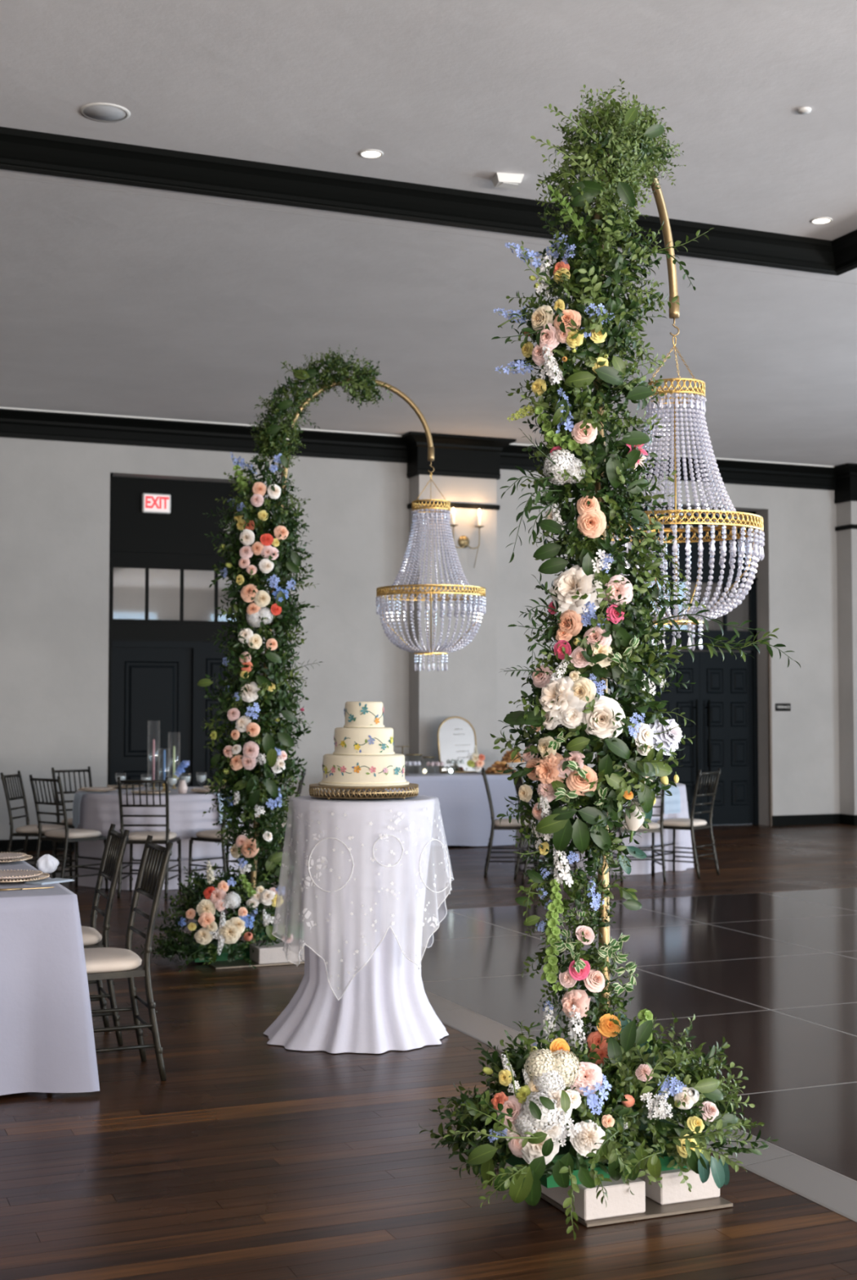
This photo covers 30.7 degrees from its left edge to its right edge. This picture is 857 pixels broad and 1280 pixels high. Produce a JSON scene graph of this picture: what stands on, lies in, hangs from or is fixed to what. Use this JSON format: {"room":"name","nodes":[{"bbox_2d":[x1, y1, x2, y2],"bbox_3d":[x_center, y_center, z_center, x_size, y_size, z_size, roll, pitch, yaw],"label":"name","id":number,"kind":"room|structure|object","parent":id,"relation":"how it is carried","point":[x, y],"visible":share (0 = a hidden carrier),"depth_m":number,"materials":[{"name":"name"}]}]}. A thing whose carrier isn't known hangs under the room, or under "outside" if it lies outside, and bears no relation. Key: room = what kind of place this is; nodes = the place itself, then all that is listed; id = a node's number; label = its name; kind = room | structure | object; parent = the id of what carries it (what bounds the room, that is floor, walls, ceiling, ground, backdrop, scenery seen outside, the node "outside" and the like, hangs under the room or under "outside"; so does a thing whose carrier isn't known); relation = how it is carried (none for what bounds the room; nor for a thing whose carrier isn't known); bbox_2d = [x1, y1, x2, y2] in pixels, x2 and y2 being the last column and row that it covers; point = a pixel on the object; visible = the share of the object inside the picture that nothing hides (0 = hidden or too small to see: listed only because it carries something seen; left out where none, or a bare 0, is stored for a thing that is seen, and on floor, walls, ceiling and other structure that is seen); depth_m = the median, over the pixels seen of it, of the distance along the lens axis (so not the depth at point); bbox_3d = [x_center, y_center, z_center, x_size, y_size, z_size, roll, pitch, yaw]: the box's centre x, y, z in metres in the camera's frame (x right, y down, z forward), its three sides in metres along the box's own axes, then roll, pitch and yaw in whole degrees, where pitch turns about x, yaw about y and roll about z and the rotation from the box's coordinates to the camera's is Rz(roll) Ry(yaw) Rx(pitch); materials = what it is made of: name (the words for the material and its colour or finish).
{"room":"event space","nodes":[
{"label":"event space","id":0,"kind":"room"},
{"bbox_2d":[112,567,240,622],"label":"window","id":1,"kind":"structure","parent":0,"point":[129,584],"depth_m":18.95,"materials":[{"name":"glass"}]},
{"bbox_2d":[0,0,856,466],"bbox_3d":[1.243,-3.014,6.322,23.000,0.430,22.500,1,-3,-22],"label":"ceiling","id":2,"kind":"structure","parent":0,"point":[112,302],"depth_m":9.76,"materials":[{"name":"paint"}]},
{"bbox_2d":[80,102,130,122],"bbox_3d":[-1.750,-2.854,8.452,0.270,0.006,0.270,1,-3,-22],"label":"ceiling speaker","id":3,"kind":"object","parent":2,"relation":"attached to","point":[99,111],"visible":1,"depth_m":8.44,"materials":[{"name":"grey plastic"}]},
{"bbox_2d":[359,149,383,158],"bbox_3d":[-0.333,-2.827,9.082,0.143,0.006,0.143,1,-3,-22],"label":"recessed light","id":4,"kind":"object","parent":2,"relation":"in","point":[368,153],"visible":1,"depth_m":9.08,"materials":[{"name":"white plastic"}]},
{"bbox_2d":[0,176,856,284],"bbox_3d":[-3.850,-2.707,8.472,15.220,0.001,0.010,1,-3,-22],"label":"trim","id":5,"kind":"structure","parent":2,"relation":"attached to","point":[0,176],"depth_m":9.86,"materials":[{"name":"grey paint"}]},
{"bbox_2d":[0,126,856,275],"bbox_3d":[-0.841,-3.052,1.945,13.820,0.173,13.990,1,-3,-22],"label":"ceiling beam","id":6,"kind":"structure","parent":2,"relation":"attached to","point":[20,150],"depth_m":9.52,"materials":[{"name":"black paint"}]},
{"bbox_2d":[491,172,524,188],"bbox_3d":[0.482,-2.786,9.482,0.170,0.053,0.136,0,-3,-11],"label":"box","id":7,"kind":"object","parent":2,"relation":"attached to","point":[500,180],"visible":1,"depth_m":9.43,"materials":[{"name":"white plastic"}]},
{"bbox_2d":[797,106,811,114],"bbox_3d":[2.025,-2.852,8.412,0.072,0.014,0.072,1,-3,-22],"label":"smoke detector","id":8,"kind":"object","parent":2,"relation":"attached to","point":[803,110],"visible":1,"depth_m":8.39,"materials":[{"name":"white plastic"}]},
{"bbox_2d":[810,217,832,224],"bbox_3d":[2.600,-2.773,10.328,0.143,0.006,0.143,1,-3,-22],"label":"recessed light","id":9,"kind":"object","parent":2,"relation":"in","point":[819,220],"visible":1,"depth_m":10.32,"materials":[{"name":"white plastic"}]},
{"bbox_2d":[0,823,856,1279],"bbox_3d":[1.167,1.768,6.301,23.000,0.072,22.900,1,-3,-22],"label":"floor","id":10,"kind":"structure","parent":0,"point":[253,1158],"depth_m":5.73,"materials":[{"name":"black wood"}]},
{"bbox_2d":[0,770,72,882],"bbox_3d":[-3.288,1.577,13.099,0.494,0.945,0.425,0,-2,7],"label":"banquet chair","id":11,"kind":"object","parent":10,"relation":"on","point":[32,830],"visible":0.77,"depth_m":13.01,"materials":[{"name":"grey metal"}]},
{"bbox_2d":[15,824,64,833],"bbox_3d":[-3.245,1.580,13.093,0.384,0.054,0.394,0,-2,7],"label":"seat cushion","id":12,"kind":"object","parent":11,"relation":"on","point":[32,828],"depth_m":12.94,"materials":[{"name":"beige fabric"}]},
{"bbox_2d":[29,774,107,891],"bbox_3d":[-2.901,1.555,12.575,0.425,0.945,0.494,-2,-3,41],"label":"banquet chair","id":13,"kind":"object","parent":10,"relation":"on","point":[66,835],"visible":0.82,"depth_m":12.48,"materials":[{"name":"brown wood"}]},
{"bbox_2d":[44,828,101,838],"bbox_3d":[-2.872,1.559,12.608,0.394,0.054,0.384,-2,-3,41],"label":"seat cushion","id":14,"kind":"object","parent":13,"relation":"on","point":[66,833],"depth_m":12.48,"materials":[{"name":"beige fabric"}]},
{"bbox_2d":[51,766,92,860],"bbox_3d":[-3.079,1.615,13.971,0.425,0.945,0.494,2,-3,-44],"label":"banquet chair","id":15,"kind":"object","parent":10,"relation":"on","point":[70,825],"visible":0.31,"depth_m":14.05,"materials":[{"name":"black wood"}]},
{"bbox_2d":[61,817,72,825],"bbox_3d":[-3.049,1.617,13.940,0.394,0.054,0.384,2,-3,-44],"label":"seat cushion","id":16,"kind":"object","parent":15,"relation":"on","point":[69,820],"depth_m":13.81,"materials":[{"name":"beige fabric"}]},
{"bbox_2d":[80,823,129,1045],"bbox_3d":[-1.616,1.312,6.960,0.494,0.945,0.425,1,-3,-21],"label":"banquet chair","id":17,"kind":"object","parent":10,"relation":"on","point":[116,842],"visible":0.47,"depth_m":6.90,"materials":[{"name":"grey metal"}]},
{"bbox_2d":[80,925,102,946],"bbox_3d":[-1.657,1.314,6.945,0.384,0.054,0.394,1,-3,-21],"label":"seat cushion","id":18,"kind":"object","parent":17,"relation":"on","point":[91,936],"depth_m":6.86,"materials":[{"name":"beige fabric"}]},
{"bbox_2d":[84,835,173,1080],"bbox_3d":[-1.322,1.284,6.310,0.494,0.945,0.425,1,-3,-22],"label":"banquet chair","id":19,"kind":"object","parent":10,"relation":"on","point":[101,963],"visible":0.71,"depth_m":6.22,"materials":[{"name":"brown wood"}]},
{"bbox_2d":[84,947,142,973],"bbox_3d":[-1.362,1.286,6.293,0.384,0.054,0.394,1,-3,-22],"label":"seat cushion","id":20,"kind":"object","parent":19,"relation":"on","point":[98,960],"depth_m":6.18,"materials":[{"name":"beige fabric"}]},
{"bbox_2d":[117,776,181,898],"bbox_3d":[-2.209,1.545,12.346,0.425,0.945,0.494,0,-2,3],"label":"banquet chair","id":21,"kind":"object","parent":10,"relation":"on","point":[166,837],"visible":0.83,"depth_m":12.18,"materials":[{"name":"grey metal"}]},
{"bbox_2d":[128,831,177,840],"bbox_3d":[-2.207,1.550,12.390,0.394,0.054,0.384,0,-2,3],"label":"seat cushion","id":22,"kind":"object","parent":21,"relation":"on","point":[140,835],"depth_m":12.23,"materials":[{"name":"beige fabric"}]},
{"bbox_2d":[135,858,295,972],"bbox_3d":[-1.249,1.581,9.162,0.798,0.630,0.888,-1,-3,21],"label":"arrangement","id":23,"kind":"object","parent":10,"relation":"on","point":[212,896],"visible":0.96,"depth_m":8.92,"materials":[{"name":"green plant"}]},
{"bbox_2d":[186,951,249,962],"bbox_3d":[-1.224,1.843,9.156,0.367,0.045,0.212,1,-3,-22],"label":"tray","id":24,"kind":"object","parent":23,"relation":"on","point":[223,957],"depth_m":9.06,"materials":[{"name":"green plastic"}]},
{"bbox_2d":[187,782,259,884],"bbox_3d":[-1.612,1.553,12.539,0.494,0.945,0.425,-2,-3,41],"label":"banquet chair","id":25,"kind":"object","parent":10,"relation":"on","point":[206,835],"visible":0.35,"depth_m":12.45,"materials":[{"name":"grey metal"}]},
{"bbox_2d":[195,829,251,839],"bbox_3d":[-1.645,1.558,12.568,0.384,0.054,0.394,-2,-3,41],"label":"seat cushion","id":26,"kind":"object","parent":25,"relation":"on","point":[206,834],"depth_m":12.43,"materials":[{"name":"beige fabric"}]},
{"bbox_2d":[247,768,306,879],"bbox_3d":[-1.315,1.597,13.546,0.494,0.945,0.425,0,-2,-3],"label":"banquet chair","id":27,"kind":"object","parent":10,"relation":"on","point":[300,787],"visible":0.29,"depth_m":13.37,"materials":[{"name":"brown wood"}]},
{"bbox_2d":[249,820,291,829],"bbox_3d":[-1.359,1.600,13.543,0.384,0.054,0.394,0,-2,-3],"label":"seat cushion","id":28,"kind":"object","parent":27,"relation":"on","point":[290,825],"depth_m":13.40,"materials":[{"name":"beige fabric"}]},
{"bbox_2d":[197,343,434,969],"bbox_3d":[-0.686,0.067,9.319,1.382,3.631,0.801,1,-3,-14],"label":"arch","id":29,"kind":"object","parent":10,"relation":"on","point":[263,751],"visible":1,"depth_m":9.07,"materials":[{"name":"green plant"}]},
{"bbox_2d":[249,940,304,964],"bbox_3d":[-0.822,1.817,9.092,0.400,0.090,0.200,1,-3,-22],"label":"concrete block","id":30,"kind":"object","parent":29,"relation":"on","point":[274,953],"visible":0.54,"depth_m":8.98,"materials":[{"name":"grey concrete"}]},
{"bbox_2d":[225,842,304,943],"bbox_3d":[-0.915,1.487,9.385,0.672,0.595,0.719,-2,-3,41],"label":"arrangement","id":31,"kind":"object","parent":30,"relation":"on","point":[271,897],"visible":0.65,"depth_m":9.15,"materials":[{"name":"green plant"}]},
{"bbox_2d":[255,930,304,941],"bbox_3d":[-0.906,1.761,9.366,0.367,0.045,0.180,1,-3,-22],"label":"tray","id":32,"kind":"object","parent":31,"relation":"on","point":[298,934],"depth_m":9.32,"materials":[{"name":"green plastic"}]},
{"bbox_2d":[375,472,486,671],"bbox_3d":[0.015,-0.410,9.306,0.657,1.192,0.657,1,-3,-17],"label":"crystal chandelier","id":33,"kind":"object","parent":29,"relation":"hanging from","point":[480,602],"visible":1,"depth_m":9.21,"materials":[{"name":"clear glass"}]},
{"bbox_2d":[481,767,537,877],"bbox_3d":[0.715,1.608,13.795,0.494,0.945,0.425,0,-2,2],"label":"banquet chair","id":34,"kind":"object","parent":10,"relation":"on","point":[504,824],"visible":0.66,"depth_m":13.61,"materials":[{"name":"black wood"}]},
{"bbox_2d":[494,818,535,826],"bbox_3d":[0.759,1.611,13.793,0.384,0.054,0.394,0,-2,2],"label":"seat cushion","id":35,"kind":"object","parent":34,"relation":"on","point":[504,822],"depth_m":13.62,"materials":[{"name":"beige fabric"}]},
{"bbox_2d":[511,770,577,884],"bbox_3d":[0.980,1.586,13.289,0.494,0.945,0.425,0,-2,-7],"label":"banquet chair","id":36,"kind":"object","parent":10,"relation":"on","point":[520,782],"visible":0.3,"depth_m":13.25,"materials":[{"name":"brown wood"}]},
{"bbox_2d":[608,773,666,882],"bbox_3d":[1.797,1.593,13.455,0.425,0.945,0.494,0,-2,-6],"label":"banquet chair","id":37,"kind":"object","parent":10,"relation":"on","point":[654,827],"visible":0.36,"depth_m":13.31,"materials":[{"name":"brown wood"}]},
{"bbox_2d":[616,821,660,829],"bbox_3d":[1.793,1.598,13.498,0.394,0.054,0.384,0,-2,-6],"label":"seat cushion","id":38,"kind":"object","parent":37,"relation":"on","point":[652,825],"depth_m":13.33,"materials":[{"name":"beige fabric"}]},
{"bbox_2d":[489,78,800,1227],"bbox_3d":[0.604,-0.108,5.204,0.932,3.624,1.299,0,-3,-10],"label":"arch","id":39,"kind":"object","parent":10,"relation":"on","point":[592,647],"visible":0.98,"depth_m":4.91,"materials":[{"name":"green plant"}]},
{"bbox_2d":[418,1013,675,1240],"bbox_3d":[0.289,1.363,4.567,0.743,0.489,1.040,-1,-3,24],"label":"arrangement","id":40,"kind":"object","parent":39,"relation":"on","point":[527,1125],"visible":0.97,"depth_m":4.44,"materials":[{"name":"green plant"}]},
{"bbox_2d":[500,1150,609,1188],"bbox_3d":[0.361,1.559,4.691,0.216,0.045,0.403,1,-3,-22],"label":"tray","id":41,"kind":"object","parent":40,"relation":"on","point":[548,1182],"depth_m":4.52,"materials":[{"name":"green plastic"}]},
{"bbox_2d":[541,1176,645,1221],"bbox_3d":[0.464,1.627,4.687,0.200,0.090,0.400,1,-3,-22],"label":"planter box","id":42,"kind":"object","parent":39,"relation":"on","point":[620,1202],"visible":0.48,"depth_m":4.51,"materials":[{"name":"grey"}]},
{"bbox_2d":[591,335,764,651],"bbox_3d":[0.936,-0.561,5.920,0.657,1.202,0.657,2,-3,-35],"label":"crystal chandelier","id":43,"kind":"object","parent":39,"relation":"hanging from","point":[753,545],"visible":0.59,"depth_m":5.81,"materials":[{"name":"clear glass"}]},
{"bbox_2d":[638,1168,719,1204],"bbox_3d":[0.706,1.633,4.829,0.205,0.090,0.400,1,-3,-22],"label":"concrete block","id":44,"kind":"object","parent":39,"relation":"on","point":[672,1191],"visible":0.32,"depth_m":4.64,"materials":[{"name":"grey"}]},
{"bbox_2d":[573,1012,777,1195],"bbox_3d":[0.697,1.384,4.699,0.750,0.464,1.054,0,-3,-11],"label":"arrangement","id":45,"kind":"object","parent":44,"relation":"on","point":[680,1083],"visible":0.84,"depth_m":4.64,"materials":[{"name":"green plant"}]},
{"bbox_2d":[658,1151,709,1171],"bbox_3d":[0.686,1.566,4.846,0.184,0.045,0.403,1,-3,-22],"label":"tray","id":46,"kind":"object","parent":45,"relation":"on","point":[670,1157],"depth_m":4.64,"materials":[{"name":"green plastic"}]},
{"bbox_2d":[651,768,720,879],"bbox_3d":[2.279,1.608,13.800,0.494,0.945,0.425,-2,-3,37],"label":"banquet chair","id":47,"kind":"object","parent":10,"relation":"on","point":[691,824],"visible":0.94,"depth_m":13.70,"materials":[{"name":"brown wood"}]},
{"bbox_2d":[657,817,706,826],"bbox_3d":[2.244,1.612,13.826,0.384,0.054,0.394,-2,-3,37],"label":"seat cushion","id":48,"kind":"object","parent":47,"relation":"on","point":[674,822],"depth_m":13.68,"materials":[{"name":"beige fabric"}]},
{"bbox_2d":[0,437,856,839],"bbox_3d":[-2.893,-0.174,16.673,23.300,4.750,0.600,1,-3,-22],"label":"wall","id":49,"kind":"structure","parent":0,"point":[55,495],"depth_m":17.57,"materials":[{"name":"paint"}]},
{"bbox_2d":[107,472,257,831],"bbox_3d":[-2.650,0.227,16.933,1.740,3.970,0.330,1,-3,-22],"label":"door","id":50,"kind":"structure","parent":49,"relation":"in","point":[156,667],"depth_m":16.97,"materials":[{"name":"black paint"}]},
{"bbox_2d":[142,493,170,514],"bbox_3d":[-2.957,-1.483,16.958,0.310,0.210,0.068,1,-3,-22],"label":"exit sign","id":51,"kind":"object","parent":50,"relation":"attached to","point":[151,503],"visible":1,"depth_m":16.93,"materials":[{"name":"white plastic"}]},
{"bbox_2d":[0,406,834,467],"bbox_3d":[-2.963,-2.349,16.543,23.000,0.015,0.020,1,-3,-22],"label":"trim","id":52,"kind":"structure","parent":49,"relation":"attached to","point":[1,407],"depth_m":16.91,"materials":[{"name":"black wood"}]},
{"bbox_2d":[0,408,835,490],"bbox_3d":[-2.999,-2.213,16.625,23.000,0.280,0.170,1,-3,-22],"label":"trim","id":53,"kind":"structure","parent":49,"relation":"attached to","point":[14,424],"depth_m":17.09,"materials":[{"name":"black paint"}]},
{"bbox_2d":[0,813,856,852],"bbox_3d":[-2.971,2.126,16.369,23.000,0.128,0.318,1,-3,-22],"label":"baseboard","id":54,"kind":"structure","parent":49,"relation":"attached to","point":[822,819],"depth_m":19.57,"materials":[{"name":"black paint"}]},
{"bbox_2d":[407,501,500,510],"bbox_3d":[0.288,-1.522,17.857,1.020,0.055,0.334,1,-3,-22],"label":"trim","id":55,"kind":"structure","parent":49,"relation":"attached to","point":[464,505],"depth_m":17.75,"materials":[{"name":"black paint"}]},
{"bbox_2d":[400,431,516,479],"bbox_3d":[0.314,-2.076,17.819,1.300,0.450,0.470,1,-3,-22],"label":"trim","id":56,"kind":"structure","parent":49,"relation":"attached to","point":[455,455],"depth_m":17.71,"materials":[{"name":"black paint"}]},
{"bbox_2d":[449,506,484,568],"bbox_3d":[0.426,-1.158,17.680,0.436,0.681,0.138,1,-3,-22],"label":"wall sconce","id":57,"kind":"object","parent":49,"relation":"attached to","point":[463,541],"visible":1,"depth_m":17.71,"materials":[{"name":"gold metal"}]},
{"bbox_2d":[635,506,773,826],"bbox_3d":[3.349,0.329,19.389,1.925,3.980,0.342,1,-3,-22],"label":"door","id":58,"kind":"structure","parent":49,"relation":"in","point":[722,702],"depth_m":19.60,"materials":[{"name":"black wood"}]},
{"bbox_2d":[775,703,791,711],"bbox_3d":[4.461,0.846,19.644,0.230,0.096,0.014,1,-3,-22],"label":"wall plaque","id":59,"kind":"object","parent":49,"relation":"attached to","point":[779,707],"visible":1,"depth_m":19.64,"materials":[{"name":"black paint"}]},
{"bbox_2d":[833,462,856,503],"bbox_3d":[5.822,-1.979,20.079,1.390,0.450,0.470,1,-3,-22],"label":"trim","id":60,"kind":"structure","parent":49,"relation":"attached to","point":[846,474],"depth_m":19.83,"materials":[{"name":"black paint"}]},
{"bbox_2d":[835,524,856,531],"bbox_3d":[5.797,-1.424,20.117,1.110,0.055,0.334,1,-3,-22],"label":"trim","id":61,"kind":"structure","parent":49,"relation":"attached to","point":[850,526],"depth_m":19.85,"materials":[{"name":"black paint"}]},
{"bbox_2d":[646,581,751,652],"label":"window","id":62,"kind":"structure","parent":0,"point":[740,615],"depth_m":21.63,"materials":[{"name":"glass"}]},
{"bbox_3d":[-0.294,1.256,7.072,0.600,1.058,0.600,1,-3,-22],"label":"round table","id":63,"kind":"object","parent":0,"visible":0},
{"bbox_2d":[263,795,448,1053],"bbox_3d":[-0.321,1.250,7.063,0.846,1.064,0.778,1,-3,-22],"label":"tablecloth","id":64,"kind":"object","parent":63,"relation":"on","point":[385,1006],"visible":0.87,"depth_m":6.83,"materials":[{"name":"white fabric"}]},
{"bbox_2d":[271,795,453,1000],"bbox_3d":[-0.292,1.141,7.076,0.818,0.852,0.758,0,-2,0],"label":"lace overlay","id":65,"kind":"object","parent":64,"relation":"on","point":[308,914],"visible":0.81,"depth_m":6.79,"materials":[{"name":"white fabric"}]},
{"bbox_2d":[309,782,418,799],"bbox_3d":[-0.294,0.686,7.097,0.500,0.058,0.500,1,-3,-22],"label":"cake stand","id":66,"kind":"object","parent":65,"relation":"on","point":[366,794],"visible":0.85,"depth_m":6.92,"materials":[{"name":"gold metal"}]},
{"bbox_2d":[318,701,409,786],"bbox_3d":[-0.294,0.469,7.106,0.413,0.376,0.413,-1,-3,26],"label":"wedding cake","id":67,"kind":"object","parent":66,"relation":"on","point":[364,755],"visible":1,"depth_m":6.98,"materials":[{"name":"beige food"}]},
{"bbox_3d":[-2.333,1.383,6.415,1.470,0.752,1.480,1,-3,-22],"label":"banquet table","id":68,"kind":"object","parent":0,"visible":0},
{"bbox_2d":[0,860,99,1095],"bbox_3d":[-2.334,1.369,6.420,1.661,0.740,1.724,1,-3,-22],"label":"tablecloth","id":69,"kind":"object","parent":68,"relation":"on","point":[47,1040],"visible":0.94,"depth_m":5.94,"materials":[{"name":"grey fabric"}]},
{"bbox_2d":[0,854,32,863],"bbox_3d":[-2.011,1.020,7.257,0.334,0.024,0.335,1,-3,-22],"label":"charger plate","id":70,"kind":"object","parent":69,"relation":"on","point":[26,857],"visible":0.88,"depth_m":7.19,"materials":[{"name":"gold metal"}]},
{"bbox_2d":[0,851,26,861],"bbox_3d":[-2.011,1.010,7.257,0.275,0.026,0.276,1,-3,-22],"label":"dinner plate","id":71,"kind":"object","parent":70,"relation":"on","point":[4,856],"visible":0.98,"depth_m":7.32,"materials":[{"name":"beige ceramic"}]},
{"bbox_2d":[0,872,49,883],"bbox_3d":[-1.736,0.985,6.457,0.334,0.024,0.335,1,-3,-22],"label":"charger plate","id":72,"kind":"object","parent":69,"relation":"on","point":[42,876],"visible":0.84,"depth_m":6.37,"materials":[{"name":"gold metal"}]},
{"bbox_2d":[0,869,42,880],"bbox_3d":[-1.737,0.975,6.458,0.275,0.026,0.276,1,-3,-22],"label":"dinner plate","id":73,"kind":"object","parent":72,"relation":"on","point":[11,874],"visible":0.99,"depth_m":6.51,"materials":[{"name":"beige ceramic"}]},
{"bbox_2d":[0,886,54,891],"bbox_3d":[-1.588,0.984,6.177,0.220,0.010,0.015,1,-3,-28],"label":"butter knife","id":74,"kind":"object","parent":69,"relation":"on","point":[6,889],"visible":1,"depth_m":6.16,"materials":[{"name":"gold metal"}]},
{"bbox_2d":[35,853,59,873],"bbox_3d":[-1.656,0.973,6.792,0.095,0.080,0.073,1,-3,-22],"label":"folded napkin","id":75,"kind":"object","parent":69,"relation":"on","point":[46,864],"visible":0.99,"depth_m":6.77,"materials":[{"name":"white fabric"}]},
{"bbox_2d":[24,877,74,884],"bbox_3d":[-1.560,0.994,6.430,0.100,0.008,0.180,-2,-3,33],"label":"folded napkin","id":76,"kind":"object","parent":69,"relation":"on","point":[51,881],"visible":1,"depth_m":6.40,"materials":[{"name":"blue"}]},
{"bbox_3d":[-2.289,1.684,13.390,1.400,0.750,1.400,1,-3,-22],"label":"round table","id":77,"kind":"object","parent":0,"visible":0},
{"bbox_2d":[73,786,243,889],"bbox_3d":[-2.288,1.676,13.395,1.478,0.761,1.514,1,-3,-22],"label":"tablecloth","id":78,"kind":"object","parent":77,"relation":"on","point":[98,811],"visible":0.36,"depth_m":12.76,"materials":[{"name":"grey fabric"}]},
{"bbox_2d":[72,791,102,828],"bbox_3d":[-2.842,1.423,13.014,0.230,0.302,0.160,2,-3,-35],"label":"napkin","id":79,"kind":"object","parent":78,"relation":"hanging from","point":[77,797],"visible":0.99,"depth_m":12.95,"materials":[{"name":"blue"}]},
{"bbox_2d":[77,788,116,791],"bbox_3d":[-2.805,1.272,13.219,0.324,0.024,0.325,1,-3,-22],"label":"charger plate","id":80,"kind":"object","parent":78,"relation":"on","point":[80,789],"visible":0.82,"depth_m":13.11,"materials":[{"name":"gold metal"}]},
{"bbox_2d":[80,786,113,790],"bbox_3d":[-2.805,1.262,13.220,0.275,0.026,0.276,1,-3,-22],"label":"dinner plate","id":81,"kind":"object","parent":80,"relation":"on","point":[84,788],"visible":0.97,"depth_m":13.16,"materials":[{"name":"beige ceramic"}]},
{"bbox_2d":[106,784,144,788],"bbox_3d":[-2.677,1.297,13.796,0.324,0.024,0.325,1,-3,-22],"label":"charger plate","id":82,"kind":"object","parent":78,"relation":"on","point":[123,786],"visible":0.77,"depth_m":13.77,"materials":[{"name":"gold metal"}]},
{"bbox_2d":[130,790,170,794],"bbox_3d":[-2.288,1.256,12.858,0.324,0.024,0.325,1,-3,-22],"label":"charger plate","id":83,"kind":"object","parent":78,"relation":"on","point":[143,792],"visible":0.66,"depth_m":12.84,"materials":[{"name":"gold metal"}]},
{"bbox_2d":[146,720,159,790],"bbox_3d":[-2.362,0.994,13.420,0.104,0.600,0.104,1,-3,-22],"label":"vase","id":84,"kind":"object","parent":78,"relation":"on","point":[153,740],"visible":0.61,"depth_m":13.41,"materials":[{"name":"clear glass"}]},
{"bbox_2d":[151,739,155,780],"bbox_3d":[-2.362,1.038,13.418,0.023,0.368,0.023,1,-3,-22],"label":"taper candle","id":85,"kind":"object","parent":84,"relation":"on","point":[153,740],"depth_m":13.41,"materials":[{"name":"wax"}]},
{"bbox_2d":[157,748,170,791],"bbox_3d":[-2.220,1.096,13.115,0.104,0.370,0.104,1,-3,-22],"label":"vase","id":86,"kind":"object","parent":78,"relation":"on","point":[164,750],"visible":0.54,"depth_m":13.11,"materials":[{"name":"clear glass"}]},
{"bbox_2d":[163,749,165,780],"bbox_3d":[-2.220,1.065,13.116,0.023,0.288,0.023,1,-3,-22],"label":"taper candle","id":87,"kind":"object","parent":86,"relation":"on","point":[164,751],"depth_m":13.11,"materials":[{"name":"wax"}]},
{"bbox_2d":[168,736,180,788],"bbox_3d":[-2.204,1.048,13.517,0.104,0.500,0.104,1,-3,-22],"label":"vase","id":88,"kind":"object","parent":78,"relation":"on","point":[174,747],"visible":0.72,"depth_m":13.51,"materials":[{"name":"clear glass"}]},
{"bbox_2d":[172,746,175,777],"bbox_3d":[-2.204,1.072,13.516,0.023,0.308,0.023,1,-3,-22],"label":"taper candle","id":89,"kind":"object","parent":88,"relation":"on","point":[174,748],"depth_m":13.51,"materials":[{"name":"wax"}]},
{"bbox_2d":[173,760,189,793],"bbox_3d":[-2.059,1.139,12.992,0.119,0.274,0.085,-1,-3,29],"label":"bud vase","id":90,"kind":"object","parent":78,"relation":"on","point":[182,788],"visible":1,"depth_m":12.98,"materials":[{"name":"beige"}]},
{"bbox_2d":[208,791,231,828],"bbox_3d":[-1.757,1.422,12.985,0.230,0.302,0.160,-2,-3,38],"label":"napkin","id":91,"kind":"object","parent":78,"relation":"hanging from","point":[218,794],"visible":0.19,"depth_m":12.88,"materials":[{"name":"blue fabric"}]},
{"bbox_3d":[1.619,1.736,14.589,1.480,0.750,1.480,1,-3,-22],"label":"round table","id":92,"kind":"object","parent":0,"visible":0},
{"bbox_2d":[514,781,693,875],"bbox_3d":[1.607,1.728,14.592,1.675,0.761,1.629,1,-3,-22],"label":"tablecloth","id":93,"kind":"object","parent":92,"relation":"on","point":[683,838],"visible":0.2,"depth_m":14.10,"materials":[{"name":"grey fabric"}]},
{"bbox_2d":[657,785,680,813],"bbox_3d":[2.111,1.440,14.095,0.240,0.242,0.252,2,-3,-44],"label":"napkin","id":94,"kind":"object","parent":93,"relation":"hanging from","point":[672,803],"visible":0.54,"depth_m":14.02,"materials":[{"name":"blue"}]},
{"bbox_3d":[0.528,1.841,16.996,2.420,0.752,0.740,1,-3,-22],"label":"table","id":95,"kind":"object","parent":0,"visible":0},
{"bbox_2d":[359,772,537,846],"bbox_3d":[0.526,1.831,16.996,2.508,0.750,0.836,1,-3,-22],"label":"tablecloth","id":96,"kind":"object","parent":95,"relation":"on","point":[462,799],"visible":0.35,"depth_m":16.52,"materials":[{"name":"grey fabric"}]},
{"bbox_2d":[404,760,422,775],"bbox_3d":[-0.170,1.361,16.568,0.200,0.150,0.200,1,-3,-22],"label":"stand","id":97,"kind":"object","parent":96,"relation":"on","point":[406,763],"visible":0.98,"depth_m":16.52,"materials":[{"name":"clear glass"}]},
{"bbox_2d":[426,761,444,765],"bbox_3d":[0.072,1.372,16.721,0.220,0.140,0.220,1,-3,-22],"label":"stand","id":98,"kind":"object","parent":96,"relation":"on","point":[437,763],"visible":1,"depth_m":16.68,"materials":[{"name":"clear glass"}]},
{"bbox_2d":[437,715,477,773],"bbox_3d":[0.317,1.152,17.203,0.453,0.622,0.161,1,-3,-17],"label":"sign","id":99,"kind":"object","parent":96,"relation":"on","point":[456,736],"visible":0.98,"depth_m":17.20,"materials":[{"name":"white metal"}]},
{"bbox_2d":[466,745,484,772],"bbox_3d":[0.494,1.292,16.891,0.199,0.316,0.192,1,-3,-22],"label":"flowers","id":100,"kind":"object","parent":96,"relation":"on","point":[476,761],"visible":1,"depth_m":16.84,"materials":[{"name":"multicoloured plant"}]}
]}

